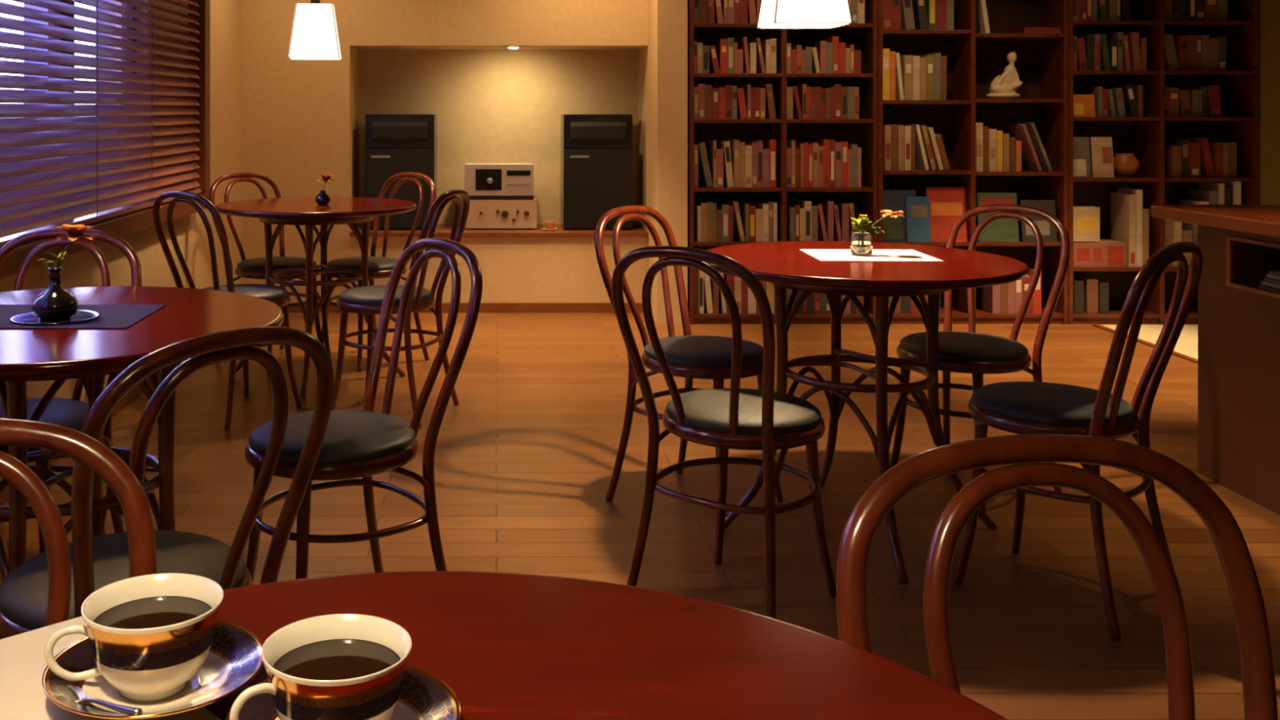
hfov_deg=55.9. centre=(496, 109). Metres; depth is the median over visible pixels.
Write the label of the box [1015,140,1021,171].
book
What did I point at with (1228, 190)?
book
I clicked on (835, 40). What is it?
book
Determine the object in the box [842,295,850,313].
book
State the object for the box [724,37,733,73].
book
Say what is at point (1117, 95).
book
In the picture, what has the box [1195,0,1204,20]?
book
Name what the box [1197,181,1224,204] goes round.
book
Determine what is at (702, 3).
book
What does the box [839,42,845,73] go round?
book
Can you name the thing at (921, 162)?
book
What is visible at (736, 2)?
book
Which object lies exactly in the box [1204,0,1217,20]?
book
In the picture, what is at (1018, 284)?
book
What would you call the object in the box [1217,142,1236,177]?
book
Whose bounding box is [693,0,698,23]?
book
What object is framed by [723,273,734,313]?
book
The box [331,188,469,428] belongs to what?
bentwood chair
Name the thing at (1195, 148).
book
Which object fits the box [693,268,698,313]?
book
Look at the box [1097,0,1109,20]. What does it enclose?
book
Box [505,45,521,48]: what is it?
recessed light
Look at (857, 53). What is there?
book
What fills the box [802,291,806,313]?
book
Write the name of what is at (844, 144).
book
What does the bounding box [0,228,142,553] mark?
bentwood chair
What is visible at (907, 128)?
book
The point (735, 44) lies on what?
book
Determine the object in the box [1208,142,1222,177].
book
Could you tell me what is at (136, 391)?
baseboard
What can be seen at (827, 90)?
book
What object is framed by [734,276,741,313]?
book
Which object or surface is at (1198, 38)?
book
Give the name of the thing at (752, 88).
book
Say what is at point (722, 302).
book
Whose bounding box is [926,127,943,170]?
book
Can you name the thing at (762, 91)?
book
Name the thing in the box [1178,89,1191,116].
book
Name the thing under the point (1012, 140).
book
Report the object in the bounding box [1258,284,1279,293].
magazine
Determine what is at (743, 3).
book
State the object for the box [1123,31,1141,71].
book
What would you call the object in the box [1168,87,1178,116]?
book
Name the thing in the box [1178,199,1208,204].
book
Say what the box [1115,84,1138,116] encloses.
book
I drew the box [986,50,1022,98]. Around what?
figurine
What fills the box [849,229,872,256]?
jar
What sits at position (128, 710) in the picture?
teaspoon
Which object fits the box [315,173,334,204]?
flower vase
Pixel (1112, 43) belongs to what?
book
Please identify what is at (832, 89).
book
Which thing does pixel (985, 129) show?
book
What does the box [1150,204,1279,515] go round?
counter
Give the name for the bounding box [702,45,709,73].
book
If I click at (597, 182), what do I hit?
grille
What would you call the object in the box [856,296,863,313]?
book
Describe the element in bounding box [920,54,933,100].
book
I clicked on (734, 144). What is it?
book
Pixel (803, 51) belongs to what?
book
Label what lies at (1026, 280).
book
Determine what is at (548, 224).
cup
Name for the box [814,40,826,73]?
book
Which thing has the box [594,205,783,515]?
bentwood chair
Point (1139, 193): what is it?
book
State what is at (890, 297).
book
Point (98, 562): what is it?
bentwood chair
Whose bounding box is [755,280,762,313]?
book
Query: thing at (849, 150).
book
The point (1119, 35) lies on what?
book
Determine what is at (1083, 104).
book
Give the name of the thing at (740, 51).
book
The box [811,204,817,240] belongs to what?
book
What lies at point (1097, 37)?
book
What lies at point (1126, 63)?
book
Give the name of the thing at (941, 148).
book
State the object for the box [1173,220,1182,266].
book
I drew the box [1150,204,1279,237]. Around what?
countertop
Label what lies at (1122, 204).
book
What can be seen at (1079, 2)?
book
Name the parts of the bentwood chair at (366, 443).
leg, leg, seat, seat frame, frame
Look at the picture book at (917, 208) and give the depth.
6.59 m
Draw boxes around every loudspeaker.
[365,114,436,230]
[560,114,632,230]
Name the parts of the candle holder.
dish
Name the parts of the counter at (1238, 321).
opening frame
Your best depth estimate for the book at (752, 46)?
6.59 m
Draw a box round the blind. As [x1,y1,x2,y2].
[0,0,201,248]
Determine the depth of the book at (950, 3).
6.59 m
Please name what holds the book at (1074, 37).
on the bookcase at (1146, 136)
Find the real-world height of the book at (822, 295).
0.230 m
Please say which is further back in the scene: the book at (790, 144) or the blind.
the book at (790, 144)
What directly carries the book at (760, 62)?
on the bookcase at (862, 131)
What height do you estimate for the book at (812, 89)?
0.176 m
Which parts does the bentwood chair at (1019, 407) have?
leg, leg, seat, seat frame, frame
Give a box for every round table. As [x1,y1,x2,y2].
[0,286,284,580]
[204,570,1007,719]
[214,196,416,397]
[705,240,1028,582]
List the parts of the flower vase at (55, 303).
stem, flower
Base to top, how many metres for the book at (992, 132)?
0.235 m
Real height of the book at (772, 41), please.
0.192 m
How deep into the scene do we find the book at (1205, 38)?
6.59 m
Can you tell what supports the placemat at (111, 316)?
on the round table at (58, 355)
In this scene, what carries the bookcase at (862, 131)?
on the floor
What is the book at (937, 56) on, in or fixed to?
on the bookcase at (974, 60)
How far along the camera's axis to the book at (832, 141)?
6.59 m
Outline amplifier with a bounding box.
[465,196,537,229]
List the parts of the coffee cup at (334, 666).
handle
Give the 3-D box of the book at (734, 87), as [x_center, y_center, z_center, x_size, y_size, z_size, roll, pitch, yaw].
[1.315,-0.040,6.648,0.025,0.184,0.117,0,0,0]
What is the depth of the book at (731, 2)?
6.59 m
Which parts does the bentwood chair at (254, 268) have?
frame, leg, seat, seat frame, leg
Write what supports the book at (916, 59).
on the bookcase at (974, 60)
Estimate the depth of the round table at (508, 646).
0.92 m
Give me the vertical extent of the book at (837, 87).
0.191 m
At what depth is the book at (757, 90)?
6.59 m
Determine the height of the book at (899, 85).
0.263 m
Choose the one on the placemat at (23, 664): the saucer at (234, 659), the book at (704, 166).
the saucer at (234, 659)
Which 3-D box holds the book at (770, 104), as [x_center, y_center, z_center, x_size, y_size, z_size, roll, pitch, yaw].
[1.515,-0.045,6.651,0.058,0.195,0.122,0,0,0]
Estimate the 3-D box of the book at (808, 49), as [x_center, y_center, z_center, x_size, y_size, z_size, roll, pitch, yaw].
[1.725,-0.273,6.638,0.035,0.147,0.096,0,0,0]
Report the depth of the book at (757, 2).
6.59 m
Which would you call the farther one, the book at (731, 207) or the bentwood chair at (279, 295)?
the book at (731, 207)
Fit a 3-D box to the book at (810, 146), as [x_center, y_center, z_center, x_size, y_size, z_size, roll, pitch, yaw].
[1.734,0.312,6.666,0.024,0.237,0.153,0,0,0]
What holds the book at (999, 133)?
on the bookcase at (974, 60)
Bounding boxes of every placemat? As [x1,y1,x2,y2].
[0,304,165,328]
[0,616,220,719]
[799,248,944,262]
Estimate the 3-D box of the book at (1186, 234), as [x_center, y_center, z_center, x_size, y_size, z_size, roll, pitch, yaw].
[3.816,0.768,6.690,0.050,0.200,0.200,0,0,0]
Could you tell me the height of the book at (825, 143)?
0.265 m
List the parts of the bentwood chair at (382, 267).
leg, leg, seat, seat frame, frame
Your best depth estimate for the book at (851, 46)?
6.59 m
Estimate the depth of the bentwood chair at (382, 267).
5.61 m
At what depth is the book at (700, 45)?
6.59 m
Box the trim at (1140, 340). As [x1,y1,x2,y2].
[1092,323,1197,363]
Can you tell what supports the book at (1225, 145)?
on the bookcase at (1146, 136)
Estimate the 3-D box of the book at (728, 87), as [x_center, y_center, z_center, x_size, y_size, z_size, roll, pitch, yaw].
[1.283,-0.041,6.654,0.036,0.187,0.129,0,0,0]
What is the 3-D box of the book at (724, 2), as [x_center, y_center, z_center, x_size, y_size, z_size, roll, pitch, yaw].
[1.266,-0.556,6.646,0.022,0.162,0.113,0,0,0]
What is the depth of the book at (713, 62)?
6.59 m
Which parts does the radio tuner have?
knob, plate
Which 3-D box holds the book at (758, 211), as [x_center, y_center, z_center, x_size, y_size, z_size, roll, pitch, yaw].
[1.451,0.639,6.649,0.038,0.181,0.119,0,0,0]
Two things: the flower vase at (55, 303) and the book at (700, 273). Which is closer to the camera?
the flower vase at (55, 303)
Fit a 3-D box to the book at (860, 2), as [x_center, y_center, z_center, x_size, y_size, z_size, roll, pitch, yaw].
[2.014,-0.565,6.651,0.037,0.180,0.123,0,0,0]
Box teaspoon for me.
[67,684,142,715]
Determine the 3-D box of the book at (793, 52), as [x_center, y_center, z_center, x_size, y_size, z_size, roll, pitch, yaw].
[1.643,-0.265,6.635,0.030,0.131,0.090,0,0,0]
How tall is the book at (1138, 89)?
0.177 m
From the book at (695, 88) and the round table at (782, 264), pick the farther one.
the book at (695, 88)
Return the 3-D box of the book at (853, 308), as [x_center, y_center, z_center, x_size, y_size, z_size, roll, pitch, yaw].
[1.972,0.995,6.678,0.033,0.260,0.176,0,0,0]
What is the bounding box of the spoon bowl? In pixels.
[67,684,87,702]
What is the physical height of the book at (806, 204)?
0.223 m
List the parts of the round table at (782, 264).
leg, leg, leg, leg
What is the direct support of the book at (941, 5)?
on the bookcase at (974, 60)
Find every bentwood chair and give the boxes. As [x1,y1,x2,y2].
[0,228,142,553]
[0,326,334,639]
[0,417,156,626]
[152,191,301,429]
[208,172,324,353]
[244,237,482,583]
[320,172,435,371]
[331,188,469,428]
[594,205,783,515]
[611,245,835,618]
[835,433,1278,719]
[889,204,1070,519]
[954,241,1203,639]
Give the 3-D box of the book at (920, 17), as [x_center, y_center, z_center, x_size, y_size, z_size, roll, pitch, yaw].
[2.349,-0.562,6.672,0.071,0.245,0.165,0,0,0]
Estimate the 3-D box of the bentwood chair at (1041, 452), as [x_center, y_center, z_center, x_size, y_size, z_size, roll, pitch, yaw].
[0.529,0.744,0.886,0.414,0.878,0.497,0,0,-8]
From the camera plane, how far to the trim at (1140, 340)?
5.97 m
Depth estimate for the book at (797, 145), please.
6.59 m
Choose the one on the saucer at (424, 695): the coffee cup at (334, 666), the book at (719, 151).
the coffee cup at (334, 666)
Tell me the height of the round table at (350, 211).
0.770 m
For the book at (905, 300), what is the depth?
6.59 m
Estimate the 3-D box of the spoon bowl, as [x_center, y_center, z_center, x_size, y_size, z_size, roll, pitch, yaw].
[-0.294,0.404,0.821,0.031,0.005,0.021,0,0,30]
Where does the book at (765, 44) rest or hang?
on the bookcase at (862, 131)
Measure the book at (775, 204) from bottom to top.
0.214 m
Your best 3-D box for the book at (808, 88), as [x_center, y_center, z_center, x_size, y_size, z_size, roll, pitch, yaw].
[1.724,-0.037,6.647,0.021,0.179,0.114,0,0,0]
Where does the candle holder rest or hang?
on the shelf at (442, 230)
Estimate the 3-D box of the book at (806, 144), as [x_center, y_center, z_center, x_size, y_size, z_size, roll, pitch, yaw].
[1.710,0.306,6.677,0.022,0.249,0.173,0,0,0]
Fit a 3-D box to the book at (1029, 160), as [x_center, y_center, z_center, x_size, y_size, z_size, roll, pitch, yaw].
[2.958,0.210,6.685,0.111,0.264,0.190,0,0,0]
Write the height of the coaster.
0.004 m
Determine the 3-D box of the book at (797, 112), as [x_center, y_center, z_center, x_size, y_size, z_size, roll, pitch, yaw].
[1.664,-0.039,6.652,0.052,0.182,0.124,0,0,0]
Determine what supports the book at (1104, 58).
on the bookcase at (1146, 136)
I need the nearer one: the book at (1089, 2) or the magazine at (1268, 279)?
the magazine at (1268, 279)
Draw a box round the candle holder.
[542,221,557,231]
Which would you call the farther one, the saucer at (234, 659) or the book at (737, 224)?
the book at (737, 224)
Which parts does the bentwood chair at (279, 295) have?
frame, seat, leg, seat frame, leg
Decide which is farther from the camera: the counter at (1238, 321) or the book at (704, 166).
the book at (704, 166)
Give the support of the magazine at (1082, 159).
on the bookcase at (1146, 136)
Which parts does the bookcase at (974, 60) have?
shelf, shelf, shelf, shelf, shelf, shelf, shelf, shelf, shelf, shelf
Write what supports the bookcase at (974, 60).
on the floor
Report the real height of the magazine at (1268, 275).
0.011 m
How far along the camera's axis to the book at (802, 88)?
6.59 m
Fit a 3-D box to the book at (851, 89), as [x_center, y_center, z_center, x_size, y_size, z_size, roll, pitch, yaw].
[1.958,-0.038,6.651,0.033,0.180,0.122,0,0,0]
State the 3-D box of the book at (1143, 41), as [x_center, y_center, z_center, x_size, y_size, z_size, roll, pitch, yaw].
[3.576,-0.305,6.651,0.026,0.181,0.122,0,0,0]
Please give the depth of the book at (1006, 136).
6.59 m
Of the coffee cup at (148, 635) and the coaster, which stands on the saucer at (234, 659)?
the coffee cup at (148, 635)
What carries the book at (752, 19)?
on the bookcase at (862, 131)
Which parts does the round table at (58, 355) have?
leg, leg, leg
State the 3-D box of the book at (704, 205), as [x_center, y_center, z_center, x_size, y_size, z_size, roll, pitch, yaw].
[1.147,0.623,6.659,0.032,0.213,0.138,0,0,0]
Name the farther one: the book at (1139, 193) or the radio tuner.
the radio tuner
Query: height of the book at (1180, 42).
0.194 m
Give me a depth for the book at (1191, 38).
6.59 m
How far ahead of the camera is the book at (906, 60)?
6.59 m
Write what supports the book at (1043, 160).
on the bookcase at (974, 60)
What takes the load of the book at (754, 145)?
on the bookcase at (862, 131)
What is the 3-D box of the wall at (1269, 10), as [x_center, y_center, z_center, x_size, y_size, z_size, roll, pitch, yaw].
[4.260,-0.044,2.975,0.120,2.450,9.150,0,0,0]
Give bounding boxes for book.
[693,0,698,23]
[693,40,697,73]
[693,86,697,119]
[693,141,713,187]
[693,143,698,187]
[693,204,701,241]
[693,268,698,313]
[694,84,704,119]
[697,42,702,73]
[697,201,706,241]
[698,0,706,23]
[698,270,703,313]
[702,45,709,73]
[702,200,712,241]
[703,272,713,313]
[704,84,711,119]
[706,0,714,23]
[707,139,716,187]
[709,44,719,73]
[710,277,718,313]
[711,88,719,119]
[711,201,715,241]
[714,0,723,23]
[715,39,727,73]
[715,87,725,119]
[715,207,722,241]
[716,148,723,187]
[717,140,733,187]
[717,203,728,241]
[718,272,726,313]
[720,0,728,23]
[721,84,732,119]
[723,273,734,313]
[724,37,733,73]
[727,138,739,187]
[728,0,733,23]
[728,200,745,241]
[728,204,733,241]
[732,85,737,119]
[733,0,739,23]
[733,42,737,73]
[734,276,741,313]
[737,49,742,73]
[737,87,747,119]
[738,36,750,73]
[739,0,747,23]
[739,141,745,187]
[740,201,748,241]
[741,280,747,313]
[742,84,751,119]
[745,144,751,187]
[746,42,756,73]
[746,142,757,187]
[747,0,756,23]
[747,286,755,313]
[748,204,755,241]
[751,37,765,73]
[751,87,754,119]
[751,139,762,187]
[754,87,759,119]
[755,0,761,23]
[755,207,762,241]
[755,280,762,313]
[757,202,768,241]
[760,40,769,73]
[760,84,776,119]
[760,88,765,119]
[762,138,776,187]
[762,148,769,187]
[762,200,773,241]
[762,280,766,293]
[766,38,776,73]
[766,281,774,313]
[771,200,777,241]
[786,43,791,73]
[786,86,792,119]
[786,139,795,187]
[786,147,791,187]
[786,205,795,241]
[786,288,794,306]
[789,203,799,240]
[791,44,801,73]
[791,49,796,73]
[792,85,802,119]
[794,290,802,313]
[795,141,808,187]
[795,142,804,187]
[795,148,800,187]
[796,84,806,119]
[797,199,811,240]
[800,206,804,240]
[801,46,812,73]
[801,49,805,73]
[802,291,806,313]
[806,86,810,119]
[806,292,813,313]
[808,142,817,187]
[808,144,813,187]
[810,87,815,119]
[811,86,821,119]
[811,202,827,240]
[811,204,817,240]
[812,47,820,73]
[813,293,820,313]
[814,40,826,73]
[815,138,830,187]
[817,145,823,187]
[820,199,833,240]
[820,293,825,313]
[821,88,825,119]
[824,87,834,119]
[825,88,830,119]
[825,296,830,313]
[826,36,839,73]
[826,42,832,73]
[826,138,835,187]
[828,84,841,119]
[833,203,842,241]
[835,141,848,187]
[835,142,841,187]
[835,201,848,241]
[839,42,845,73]
[841,86,853,119]
[841,87,848,119]
[842,201,855,239]
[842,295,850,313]
[845,44,853,73]
[845,48,850,73]
[848,0,851,13]
[848,143,857,187]
[848,149,851,187]
[850,300,856,313]
[851,0,857,23]
[853,49,861,73]
[853,87,858,119]
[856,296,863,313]
[857,0,864,23]
[857,146,861,187]
[882,0,892,30]
[882,48,889,100]
[882,124,891,170]
[882,124,897,170]
[882,190,915,241]
[888,296,893,306]
[889,51,895,100]
[892,0,901,29]
[893,296,901,313]
[895,53,903,100]
[897,124,904,170]
[899,54,912,100]
[901,0,915,29]
[901,296,910,313]
[904,124,928,170]
[904,125,911,170]
[905,196,931,241]
[910,295,917,313]
[911,0,928,29]
[911,126,915,170]
[912,55,919,100]
[917,294,927,313]
[919,124,936,170]
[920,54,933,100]
[920,57,926,100]
[922,53,941,100]
[924,0,936,29]
[925,186,967,241]
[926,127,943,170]
[934,133,950,170]
[936,0,946,29]
[941,55,946,100]
[946,0,954,29]
[975,0,990,33]
[975,122,982,171]
[976,192,1018,241]
[981,284,999,313]
[982,125,988,171]
[988,128,996,171]
[996,130,1002,171]
[1000,283,1007,313]
[1002,133,1009,171]
[1007,123,1042,171]
[1007,281,1014,313]
[1009,137,1015,171]
[1010,26,1060,33]
[1014,279,1022,313]
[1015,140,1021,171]
[1018,122,1052,171]
[1019,200,1057,241]
[1022,275,1032,313]
[1026,266,1041,313]
[1073,0,1077,20]
[1073,36,1076,71]
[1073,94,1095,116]
[1073,274,1097,313]
[1073,278,1083,313]
[1075,33,1094,71]
[1076,37,1087,71]
[1077,0,1081,20]
[1081,0,1086,20]
[1086,0,1092,20]
[1088,86,1102,116]
[1092,0,1097,20]
[1094,34,1100,71]
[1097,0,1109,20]
[1097,280,1108,313]
[1100,33,1111,71]
[1102,88,1108,116]
[1106,0,1115,20]
[1106,31,1123,71]
[1106,38,1117,71]
[1108,88,1115,116]
[1111,87,1125,116]
[1111,191,1135,266]
[1115,0,1120,20]
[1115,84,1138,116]
[1117,187,1142,266]
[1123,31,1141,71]
[1123,35,1131,71]
[1132,84,1142,116]
[1135,37,1146,71]
[1142,208,1148,264]
[1164,34,1179,71]
[1164,87,1168,116]
[1164,145,1181,177]
[1164,218,1173,266]
[1167,139,1190,177]
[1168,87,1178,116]
[1169,35,1187,71]
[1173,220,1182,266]
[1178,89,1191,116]
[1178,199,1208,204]
[1179,0,1189,20]
[1182,222,1197,244]
[1182,228,1191,266]
[1186,35,1195,71]
[1186,89,1201,116]
[1186,137,1215,177]
[1188,188,1217,204]
[1189,0,1195,20]
[1190,142,1200,177]
[1191,87,1207,116]
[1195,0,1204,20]
[1195,35,1201,71]
[1195,84,1222,116]
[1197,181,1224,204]
[1199,35,1208,71]
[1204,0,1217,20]
[1208,36,1226,71]
[1208,38,1217,71]
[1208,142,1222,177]
[1212,181,1240,204]
[1217,0,1227,20]
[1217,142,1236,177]
[1222,142,1228,177]
[1224,186,1232,204]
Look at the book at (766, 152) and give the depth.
6.59 m
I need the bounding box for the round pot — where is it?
[1113,152,1140,177]
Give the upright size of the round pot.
0.130 m
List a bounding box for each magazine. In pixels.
[1073,137,1091,177]
[1089,137,1114,177]
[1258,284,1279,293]
[1261,280,1279,288]
[1263,277,1279,284]
[1266,273,1279,279]
[1268,270,1279,275]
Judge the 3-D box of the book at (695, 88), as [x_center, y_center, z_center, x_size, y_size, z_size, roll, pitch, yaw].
[1.102,-0.038,6.647,0.023,0.180,0.115,0,0,0]
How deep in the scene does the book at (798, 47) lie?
6.59 m
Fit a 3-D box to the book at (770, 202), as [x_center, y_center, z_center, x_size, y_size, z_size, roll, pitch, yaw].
[1.516,0.620,6.663,0.026,0.219,0.148,0,0,0]
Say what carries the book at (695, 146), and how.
on the bookcase at (862, 131)
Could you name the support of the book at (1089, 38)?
on the bookcase at (1146, 136)
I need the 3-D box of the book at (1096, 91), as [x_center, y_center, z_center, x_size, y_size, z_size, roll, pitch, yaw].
[3.336,-0.044,6.646,0.020,0.169,0.112,0,0,0]
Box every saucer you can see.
[41,619,263,719]
[226,665,460,719]
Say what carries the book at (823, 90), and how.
on the bookcase at (862, 131)
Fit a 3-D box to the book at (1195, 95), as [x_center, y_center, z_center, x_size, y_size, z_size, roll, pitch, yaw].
[3.868,-0.034,6.639,0.052,0.149,0.098,0,0,0]
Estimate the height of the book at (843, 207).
0.209 m
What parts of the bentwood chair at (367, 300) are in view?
leg, leg, seat, seat frame, frame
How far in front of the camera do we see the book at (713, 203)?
6.59 m
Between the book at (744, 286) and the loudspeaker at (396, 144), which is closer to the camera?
the book at (744, 286)
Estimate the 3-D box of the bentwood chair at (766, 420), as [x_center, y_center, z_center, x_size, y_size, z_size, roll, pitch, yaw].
[0.560,0.744,2.837,0.414,0.878,0.497,0,0,40]
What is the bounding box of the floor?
[0,312,1279,719]
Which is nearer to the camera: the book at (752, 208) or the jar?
the jar
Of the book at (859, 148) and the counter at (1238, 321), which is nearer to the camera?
the counter at (1238, 321)
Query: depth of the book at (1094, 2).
6.59 m
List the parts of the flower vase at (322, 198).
flower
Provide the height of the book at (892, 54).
0.270 m
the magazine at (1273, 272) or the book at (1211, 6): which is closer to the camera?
the magazine at (1273, 272)
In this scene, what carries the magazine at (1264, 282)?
on the magazine at (1263, 286)
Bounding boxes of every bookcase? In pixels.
[687,0,877,324]
[877,0,1068,324]
[1068,0,1259,324]
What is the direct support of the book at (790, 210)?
on the bookcase at (862, 131)
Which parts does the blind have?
ladder cord, rail, ladder cord, ladder cord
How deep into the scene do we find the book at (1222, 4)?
6.59 m
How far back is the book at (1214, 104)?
6.59 m
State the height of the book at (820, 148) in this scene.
0.230 m
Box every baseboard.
[0,360,182,506]
[288,302,643,312]
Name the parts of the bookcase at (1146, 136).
shelf, shelf, shelf, shelf, shelf, shelf, shelf, shelf, shelf, shelf, shelf, shelf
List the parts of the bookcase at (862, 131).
shelf, shelf, shelf, shelf, shelf, shelf, panel, shelf, shelf, shelf, shelf, shelf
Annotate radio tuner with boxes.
[464,163,533,199]
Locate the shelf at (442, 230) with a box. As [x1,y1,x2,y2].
[349,224,648,236]
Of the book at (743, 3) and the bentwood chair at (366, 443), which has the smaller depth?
the bentwood chair at (366, 443)
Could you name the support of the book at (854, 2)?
on the bookcase at (862, 131)
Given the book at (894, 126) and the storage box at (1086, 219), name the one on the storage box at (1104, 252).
the storage box at (1086, 219)
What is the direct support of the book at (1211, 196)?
on the bookcase at (1146, 136)
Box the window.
[0,0,209,279]
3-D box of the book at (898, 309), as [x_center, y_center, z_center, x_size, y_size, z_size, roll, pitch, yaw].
[2.213,1.024,6.657,0.038,0.202,0.134,0,0,0]
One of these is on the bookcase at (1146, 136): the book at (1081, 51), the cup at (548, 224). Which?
the book at (1081, 51)
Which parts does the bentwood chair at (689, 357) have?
frame, seat frame, seat, leg, leg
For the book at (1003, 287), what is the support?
on the bookcase at (974, 60)
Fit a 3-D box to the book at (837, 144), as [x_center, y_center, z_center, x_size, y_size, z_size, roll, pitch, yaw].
[1.888,0.305,6.675,0.036,0.249,0.172,0,0,0]
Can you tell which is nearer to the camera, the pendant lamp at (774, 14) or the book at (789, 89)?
the pendant lamp at (774, 14)
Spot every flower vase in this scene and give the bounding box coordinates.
[31,223,94,319]
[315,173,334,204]
[849,209,904,256]
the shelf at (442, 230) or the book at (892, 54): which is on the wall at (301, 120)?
the shelf at (442, 230)
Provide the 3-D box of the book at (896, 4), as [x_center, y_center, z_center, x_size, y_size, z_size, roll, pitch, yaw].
[2.209,-0.549,6.661,0.049,0.218,0.144,0,0,0]
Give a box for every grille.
[366,150,432,228]
[564,150,631,228]
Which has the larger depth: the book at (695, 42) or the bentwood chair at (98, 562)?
the book at (695, 42)
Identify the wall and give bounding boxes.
[0,0,240,480]
[240,0,687,324]
[1259,0,1279,204]
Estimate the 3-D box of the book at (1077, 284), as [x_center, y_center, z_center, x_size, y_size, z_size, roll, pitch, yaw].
[3.216,1.035,6.690,0.050,0.180,0.200,0,0,0]
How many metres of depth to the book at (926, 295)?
6.59 m
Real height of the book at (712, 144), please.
0.259 m
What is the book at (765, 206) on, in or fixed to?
on the bookcase at (862, 131)
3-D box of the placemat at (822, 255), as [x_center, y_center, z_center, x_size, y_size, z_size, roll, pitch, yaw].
[1.065,0.417,3.415,0.335,0.002,0.270,0,0,2]
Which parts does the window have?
pane, pane, sill, frame, casing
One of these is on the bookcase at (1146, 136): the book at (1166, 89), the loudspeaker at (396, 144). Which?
the book at (1166, 89)
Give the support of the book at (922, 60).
on the bookcase at (974, 60)
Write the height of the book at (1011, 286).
0.229 m
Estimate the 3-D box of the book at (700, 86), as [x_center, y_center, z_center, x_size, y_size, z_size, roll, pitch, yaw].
[1.133,-0.045,6.657,0.035,0.194,0.134,0,0,0]
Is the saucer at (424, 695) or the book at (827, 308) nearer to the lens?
the saucer at (424, 695)
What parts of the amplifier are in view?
knob, knob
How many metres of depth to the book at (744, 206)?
6.61 m
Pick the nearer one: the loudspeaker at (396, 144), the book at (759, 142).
the book at (759, 142)
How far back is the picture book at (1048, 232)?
6.60 m
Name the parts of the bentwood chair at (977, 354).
leg, seat, seat frame, leg, frame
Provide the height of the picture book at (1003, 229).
0.270 m
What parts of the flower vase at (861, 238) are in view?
flower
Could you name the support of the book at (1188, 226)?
on the bookcase at (1146, 136)
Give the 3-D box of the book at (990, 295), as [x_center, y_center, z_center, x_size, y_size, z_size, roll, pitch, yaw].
[2.761,1.006,6.666,0.043,0.237,0.153,0,0,0]
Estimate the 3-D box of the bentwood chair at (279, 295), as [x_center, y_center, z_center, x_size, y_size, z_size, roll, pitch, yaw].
[-1.038,0.744,4.656,0.414,0.878,0.497,0,0,38]
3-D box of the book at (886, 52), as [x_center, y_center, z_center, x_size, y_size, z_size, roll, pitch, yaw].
[2.150,-0.194,6.685,0.042,0.285,0.191,0,0,0]
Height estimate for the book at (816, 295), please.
0.250 m
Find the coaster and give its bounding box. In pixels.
[9,309,99,324]
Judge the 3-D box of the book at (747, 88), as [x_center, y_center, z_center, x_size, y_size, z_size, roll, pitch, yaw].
[1.396,-0.043,6.654,0.018,0.191,0.130,0,0,0]
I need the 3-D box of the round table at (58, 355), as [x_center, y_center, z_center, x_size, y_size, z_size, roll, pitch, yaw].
[-0.873,0.803,2.390,0.882,0.770,0.882,0,0,30]
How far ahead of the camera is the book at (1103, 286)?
6.59 m
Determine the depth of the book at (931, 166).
6.59 m
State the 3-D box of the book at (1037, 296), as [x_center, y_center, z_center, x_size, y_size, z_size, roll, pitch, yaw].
[2.986,1.006,6.670,0.047,0.238,0.161,0,0,0]
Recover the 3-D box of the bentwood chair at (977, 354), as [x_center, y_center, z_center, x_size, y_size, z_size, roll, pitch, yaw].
[1.472,0.744,3.695,0.497,0.878,0.414,0,0,-38]
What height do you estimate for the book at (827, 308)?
0.212 m
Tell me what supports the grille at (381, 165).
attached to the loudspeaker at (396, 144)
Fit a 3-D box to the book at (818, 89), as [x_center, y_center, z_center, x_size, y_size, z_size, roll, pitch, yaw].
[1.779,-0.037,6.649,0.031,0.179,0.118,0,0,0]
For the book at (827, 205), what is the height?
0.223 m
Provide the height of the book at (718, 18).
0.171 m
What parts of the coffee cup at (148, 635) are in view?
handle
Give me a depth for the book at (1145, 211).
6.58 m
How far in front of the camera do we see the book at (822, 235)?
6.59 m
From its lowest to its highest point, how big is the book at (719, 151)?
0.213 m
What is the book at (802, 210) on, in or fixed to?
on the bookcase at (862, 131)
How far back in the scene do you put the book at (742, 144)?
6.59 m
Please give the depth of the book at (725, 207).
6.59 m
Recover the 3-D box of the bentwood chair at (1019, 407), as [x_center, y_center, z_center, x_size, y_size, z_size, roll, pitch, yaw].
[1.411,0.744,2.916,0.414,0.878,0.497,0,0,-42]
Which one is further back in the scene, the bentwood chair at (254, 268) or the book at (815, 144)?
the book at (815, 144)
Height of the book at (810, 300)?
0.235 m
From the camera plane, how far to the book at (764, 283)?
6.59 m
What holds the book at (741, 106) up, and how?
on the bookcase at (862, 131)
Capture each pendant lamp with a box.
[288,0,341,60]
[757,0,853,28]
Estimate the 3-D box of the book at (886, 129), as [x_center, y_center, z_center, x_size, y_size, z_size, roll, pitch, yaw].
[2.163,0.210,6.685,0.036,0.250,0.191,0,0,0]
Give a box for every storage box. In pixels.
[1073,206,1099,241]
[1073,239,1126,266]
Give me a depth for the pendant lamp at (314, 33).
5.17 m
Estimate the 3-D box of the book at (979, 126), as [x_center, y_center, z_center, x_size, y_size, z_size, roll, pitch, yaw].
[2.664,0.207,6.685,0.045,0.270,0.191,0,0,0]
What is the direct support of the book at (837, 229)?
on the bookcase at (862, 131)
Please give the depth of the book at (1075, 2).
6.59 m
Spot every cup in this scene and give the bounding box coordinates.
[44,573,223,702]
[229,613,412,719]
[545,221,554,229]

